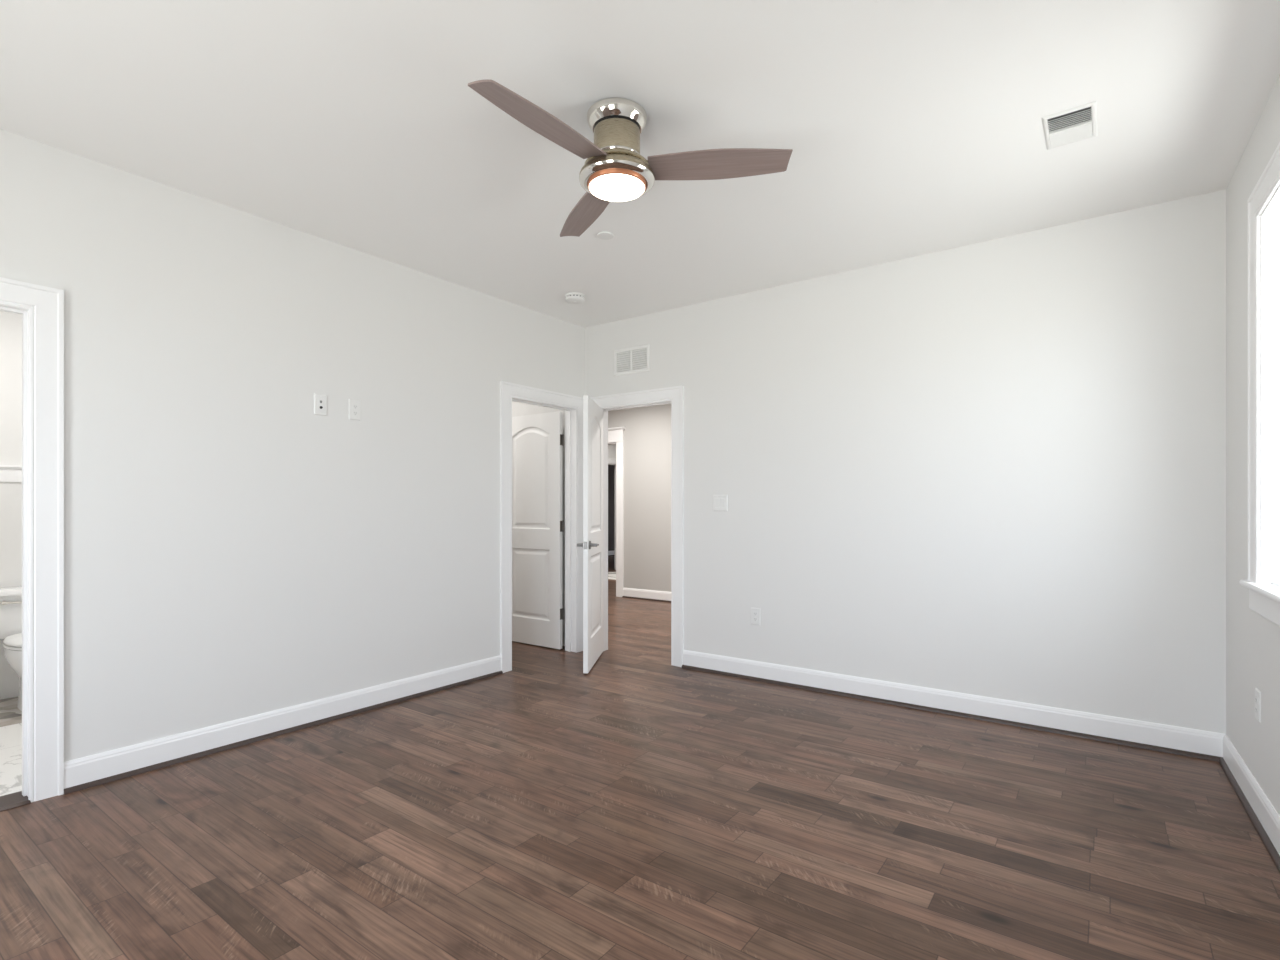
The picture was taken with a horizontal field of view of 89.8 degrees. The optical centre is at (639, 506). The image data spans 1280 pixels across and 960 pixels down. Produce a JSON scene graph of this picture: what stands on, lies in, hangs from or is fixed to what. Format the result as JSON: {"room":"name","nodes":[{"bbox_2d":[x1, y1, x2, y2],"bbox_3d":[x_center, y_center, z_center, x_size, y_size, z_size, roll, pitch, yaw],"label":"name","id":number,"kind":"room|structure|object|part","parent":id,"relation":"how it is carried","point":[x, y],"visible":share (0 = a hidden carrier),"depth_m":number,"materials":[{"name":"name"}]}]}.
{"room":"empty bedroom","nodes":[
{"label":"empty bedroom","id":0,"kind":"room"},
{"bbox_2d":[0,311,21,699],"bbox_3d":[-3.339,-0.150,3.412,1.980,2.740,3.300,0,0,36],"label":"wall","id":1,"kind":"structure","parent":0,"point":[10,323],"depth_m":4.05,"materials":[{"name":"white paint"}]},
{"bbox_2d":[0,465,21,481],"bbox_3d":[-4.195,-0.207,3.727,0.026,0.104,2.600,0,0,36],"label":"trim","id":2,"kind":"structure","parent":1,"relation":"attached to","point":[8,473],"depth_m":4.04,"materials":[{"name":"white paint"}]},
{"bbox_2d":[0,128,584,761],"bbox_3d":[-1.990,-0.150,3.480,0.120,2.740,5.000,0,0,36],"label":"wall","id":3,"kind":"structure","parent":0,"point":[234,549],"depth_m":3.33,"materials":[{"name":"white paint"}]},
{"bbox_2d":[0,277,63,801],"bbox_3d":[-2.787,0.152,2.369,0.141,2.137,0.974,0,0,36],"label":"door frame","id":4,"kind":"structure","parent":3,"relation":"attached to","point":[41,308],"depth_m":2.67,"materials":[{"name":"white paint"}]},
{"bbox_2d":[64,655,502,794],"bbox_3d":[-2.207,1.155,3.054,0.032,0.130,4.055,0,0,36],"label":"baseboard","id":5,"kind":"structure","parent":3,"relation":"attached to","point":[90,771],"depth_m":3.33,"materials":[{"name":"white paint"}]},
{"bbox_2d":[314,393,326,415],"bbox_3d":[-1.801,-0.575,3.624,0.015,0.118,0.073,0,0,36],"label":"plate","id":6,"kind":"object","parent":3,"relation":"attached to","point":[320,401],"visible":1,"depth_m":3.62,"materials":[{"name":"white plastic"}]},
{"bbox_2d":[349,399,360,420],"bbox_3d":[-1.684,-0.570,3.791,0.008,0.118,0.073,0,0,36],"label":"wall outlet","id":7,"kind":"object","parent":3,"relation":"attached to","point":[354,405],"visible":1,"depth_m":3.79,"materials":[{"name":"white plastic"}]},
{"bbox_2d":[512,411,563,648],"bbox_3d":[-0.954,0.202,5.646,0.726,2.012,0.151,0,0,36],"label":"door","id":8,"kind":"structure","parent":3,"relation":"in","point":[537,439],"depth_m":5.59,"materials":[{"name":"white paint"}]},
{"bbox_2d":[500,381,582,672],"bbox_3d":[-0.792,0.152,5.104,0.141,2.137,0.927,0,0,36],"label":"door frame","id":9,"kind":"structure","parent":3,"relation":"attached to","point":[572,405],"depth_m":5.32,"materials":[{"name":"white paint"}]},
{"bbox_2d":[608,465,613,550],"bbox_3d":[-1.106,-0.150,13.481,2.320,2.740,6.200,0,0,36],"label":"wall","id":10,"kind":"structure","parent":0,"point":[610,467],"depth_m":15.80,"materials":[{"name":"grey paint"}]},
{"bbox_2d":[608,550,613,555],"bbox_3d":[-1.949,1.155,14.096,0.032,0.130,6.000,0,0,36],"label":"baseboard","id":11,"kind":"structure","parent":10,"relation":"attached to","point":[610,553],"depth_m":15.80,"materials":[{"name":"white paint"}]},
{"bbox_2d":[608,445,615,457],"bbox_3d":[-0.291,-0.150,12.527,0.120,2.740,5.980,0,0,36],"label":"wall","id":12,"kind":"structure","parent":0,"point":[611,448],"depth_m":12.10,"materials":[{"name":"white paint"}]},
{"bbox_2d":[608,458,615,569],"bbox_3d":[-0.769,0.157,11.855,0.141,2.127,1.364,0,0,36],"label":"door frame","id":13,"kind":"structure","parent":12,"relation":"attached to","point":[611,461],"depth_m":12.34,"materials":[{"name":"white paint"}]},
{"bbox_2d":[608,404,670,591],"bbox_3d":[0.674,-0.150,8.048,7.200,2.740,0.120,0,0,36],"label":"wall","id":14,"kind":"structure","parent":0,"point":[647,432],"depth_m":8.40,"materials":[{"name":"grey paint"}]},
{"bbox_2d":[608,427,624,596],"bbox_3d":[-0.683,0.078,9.010,1.264,2.284,0.165,0,0,36],"label":"door frame","id":15,"kind":"structure","parent":14,"relation":"attached to","point":[615,435],"depth_m":8.64,"materials":[{"name":"white paint"}]},
{"bbox_2d":[622,588,670,602],"bbox_3d":[1.655,1.155,7.238,4.661,0.130,0.032,0,0,36],"label":"baseboard","id":16,"kind":"structure","parent":14,"relation":"attached to","point":[662,596],"depth_m":8.38,"materials":[{"name":"white paint"}]},
{"bbox_3d":[1.651,1.210,7.232,4.661,0.020,0.018,0,0,36],"label":"shoe moulding","id":17,"kind":"part","parent":16,"relation":"part of","materials":[{"name":"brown wood"}]},
{"bbox_2d":[0,556,1279,959],"bbox_3d":[-0.383,1.274,8.126,13.000,0.132,15.600,0,0,36],"label":"floor","id":18,"kind":"structure","parent":0,"point":[639,805],"depth_m":2.36,"materials":[{"name":"brown wood"}]},
{"bbox_2d":[0,586,21,710],"bbox_3d":[-3.615,0.856,3.892,0.730,0.704,0.440,0,0,36],"label":"toilet","id":19,"kind":"object","parent":18,"relation":"on","point":[10,597],"visible":0.32,"depth_m":3.87,"materials":[{"name":"white ceramic"}]},
{"bbox_3d":[-3.821,0.524,4.042,0.222,0.040,0.440,0,0,36],"label":"tank lid","id":20,"kind":"part","parent":19,"relation":"part of","materials":[{"name":"white ceramic"}]},
{"bbox_3d":[-3.822,0.678,4.043,0.197,0.270,0.416,0,0,36],"label":"tank","id":21,"kind":"part","parent":19,"relation":"part of","materials":[{"name":"white ceramic"}]},
{"bbox_3d":[-3.805,0.581,3.887,0.022,0.024,0.092,0,0,36],"label":"flush lever","id":22,"kind":"part","parent":19,"relation":"part of","materials":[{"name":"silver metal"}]},
{"bbox_3d":[-3.534,0.808,3.833,0.528,0.021,0.378,0,0,36],"label":"seat","id":23,"kind":"part","parent":19,"relation":"part of","materials":[{"name":"white plastic"}]},
{"bbox_3d":[-3.535,0.778,3.834,0.520,0.040,0.372,0,0,36],"label":"seat lid","id":24,"kind":"part","parent":19,"relation":"part of","materials":[{"name":"white plastic"}]},
{"bbox_3d":[-3.575,1.012,3.863,0.618,0.392,0.366,0,0,36],"label":"bowl","id":25,"kind":"part","parent":19,"relation":"part of","materials":[{"name":"white ceramic"}]},
{"bbox_2d":[0,791,30,811],"bbox_3d":[-2.788,1.212,2.370,0.149,0.016,0.768,0,0,36],"label":"threshold","id":26,"kind":"object","parent":18,"relation":"on","point":[13,800],"visible":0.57,"depth_m":2.63,"materials":[{"name":"brown wood"}]},
{"bbox_2d":[608,572,615,579],"bbox_3d":[-0.328,1.213,11.205,1.240,0.015,1.040,0,0,36],"label":"area rug","id":27,"kind":"object","parent":18,"relation":"on","point":[611,575],"visible":0.08,"depth_m":11.13,"materials":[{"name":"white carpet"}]},
{"bbox_2d":[0,0,1279,327],"bbox_3d":[-0.383,-1.580,8.126,13.000,0.120,15.600,0,0,36],"label":"ceiling","id":28,"kind":"structure","parent":0,"point":[912,128],"depth_m":2.51,"materials":[{"name":"white paint"}]},
{"bbox_2d":[565,292,584,303],"bbox_3d":[-0.469,-1.493,4.629,0.144,0.053,0.144,0,0,36],"label":"smoke detector","id":29,"kind":"object","parent":28,"relation":"attached to","point":[571,298],"visible":1,"depth_m":4.58,"materials":[{"name":"white plastic"}]},
{"bbox_2d":[597,231,613,239],"bbox_3d":[-0.194,-1.513,3.584,0.094,0.014,0.094,0,0,36],"label":"sprinkler cover","id":30,"kind":"object","parent":28,"relation":"attached to","point":[604,235],"visible":1,"depth_m":3.57,"materials":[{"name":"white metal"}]},
{"bbox_2d":[468,79,792,236],"bbox_3d":[-0.162,-1.373,2.382,1.183,0.293,1.051,0,0,36],"label":"ceiling fan","id":31,"kind":"object","parent":28,"relation":"hanging from","point":[614,169],"visible":1,"depth_m":2.42,"materials":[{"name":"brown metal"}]},
{"bbox_3d":[-0.333,-1.310,2.188,0.152,0.010,0.539,16,10,37],"label":"blade","id":32,"kind":"part","parent":31,"relation":"part of","materials":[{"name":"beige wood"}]},
{"bbox_3d":[-0.241,-1.310,2.863,0.152,0.010,0.539,-13,5,-22],"label":"blade","id":33,"kind":"part","parent":31,"relation":"part of","materials":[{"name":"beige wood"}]},
{"bbox_3d":[0.303,-1.310,2.455,0.539,0.010,0.152,0,-12,6],"label":"blade","id":34,"kind":"part","parent":31,"relation":"part of","materials":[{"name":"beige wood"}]},
{"bbox_2d":[1042,101,1096,149],"bbox_3d":[1.721,-1.514,2.567,0.174,0.011,0.280,0,0,36],"label":"ceiling vent","id":35,"kind":"object","parent":28,"relation":"in","point":[1079,123],"visible":1,"depth_m":2.55,"materials":[{"name":"white metal"}]},
{"bbox_2d":[512,189,1225,733],"bbox_3d":[-0.370,-0.150,5.467,8.555,2.740,0.120,0,0,36],"label":"wall","id":36,"kind":"structure","parent":0,"point":[995,468],"depth_m":3.71,"materials":[{"name":"white paint"}]},
{"bbox_2d":[577,395,602,672],"bbox_3d":[-0.362,0.202,5.017,0.151,2.012,0.765,0,0,5],"label":"door","id":37,"kind":"structure","parent":36,"relation":"in","point":[592,544],"depth_m":4.81,"materials":[{"name":"white paint"}]},
{"bbox_3d":[-0.338,0.283,4.739,0.058,0.063,0.140,0,0,6],"label":"lever handle","id":38,"kind":"part","parent":37,"relation":"part of","materials":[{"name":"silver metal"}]},
{"bbox_2d":[614,344,649,375],"bbox_3d":[-0.071,-1.177,5.168,0.360,0.214,0.010,0,0,36],"label":"air vent","id":39,"kind":"object","parent":36,"relation":"in","point":[636,359],"visible":1,"depth_m":5.16,"materials":[{"name":"white metal"}]},
{"bbox_2d":[590,385,683,666],"bbox_3d":[-0.017,0.152,5.197,0.938,2.137,0.141,0,0,36],"label":"door frame","id":40,"kind":"structure","parent":36,"relation":"attached to","point":[674,396],"depth_m":4.91,"materials":[{"name":"white paint"}]},
{"bbox_2d":[713,495,727,510],"bbox_3d":[0.585,-0.025,4.689,0.118,0.118,0.011,0,0,36],"label":"light switch","id":41,"kind":"object","parent":36,"relation":"attached to","point":[720,502],"visible":1,"depth_m":4.69,"materials":[{"name":"white plastic"}]},
{"bbox_2d":[751,608,759,624],"bbox_3d":[0.814,0.775,4.524,0.073,0.118,0.008,0,0,36],"label":"wall outlet","id":42,"kind":"object","parent":36,"relation":"attached to","point":[755,612],"visible":1,"depth_m":4.52,"materials":[{"name":"white plastic"}]},
{"bbox_2d":[681,650,1225,761],"bbox_3d":[1.560,1.155,3.965,3.064,0.130,0.032,0,0,36],"label":"baseboard","id":43,"kind":"structure","parent":36,"relation":"attached to","point":[1207,745],"depth_m":3.67,"materials":[{"name":"white paint"}]},
{"bbox_2d":[1226,75,1279,815],"bbox_3d":[1.405,-0.150,0.884,0.150,2.740,5.200,0,0,34],"label":"wall","id":44,"kind":"structure","parent":0,"point":[1252,641],"depth_m":2.79,"materials":[{"name":"white paint"}]},
{"bbox_2d":[1218,735,1279,872],"bbox_3d":[1.382,1.155,1.012,0.032,0.130,4.986,0,0,34],"label":"baseboard","id":45,"kind":"structure","parent":44,"relation":"attached to","point":[1262,814],"depth_m":2.52,"materials":[{"name":"white paint"}]},
{"bbox_2d":[1255,688,1260,722],"bbox_3d":[2.425,0.780,2.522,0.008,0.118,0.073,0,0,34],"label":"wall outlet","id":46,"kind":"object","parent":44,"relation":"attached to","point":[1257,692],"visible":1,"depth_m":2.51,"materials":[{"name":"white plastic"}]},
{"bbox_2d":[1239,142,1279,626],"bbox_3d":[2.190,-0.409,2.072,0.191,1.655,1.204,0,0,34],"label":"window","id":47,"kind":"structure","parent":44,"relation":"in","point":[1262,582],"depth_m":2.48,"materials":[{"name":"white paint"}]},
{"bbox_3d":[2.149,0.310,2.100,0.091,0.024,1.204,0,0,34],"label":"sill","id":48,"kind":"part","parent":47,"relation":"part of","materials":[{"name":"white paint"}]},
{"bbox_3d":[2.207,-0.421,2.061,0.150,1.442,0.968,0,0,34],"label":"frame","id":49,"kind":"part","parent":47,"relation":"part of","materials":[{"name":"white paint"}]}
]}

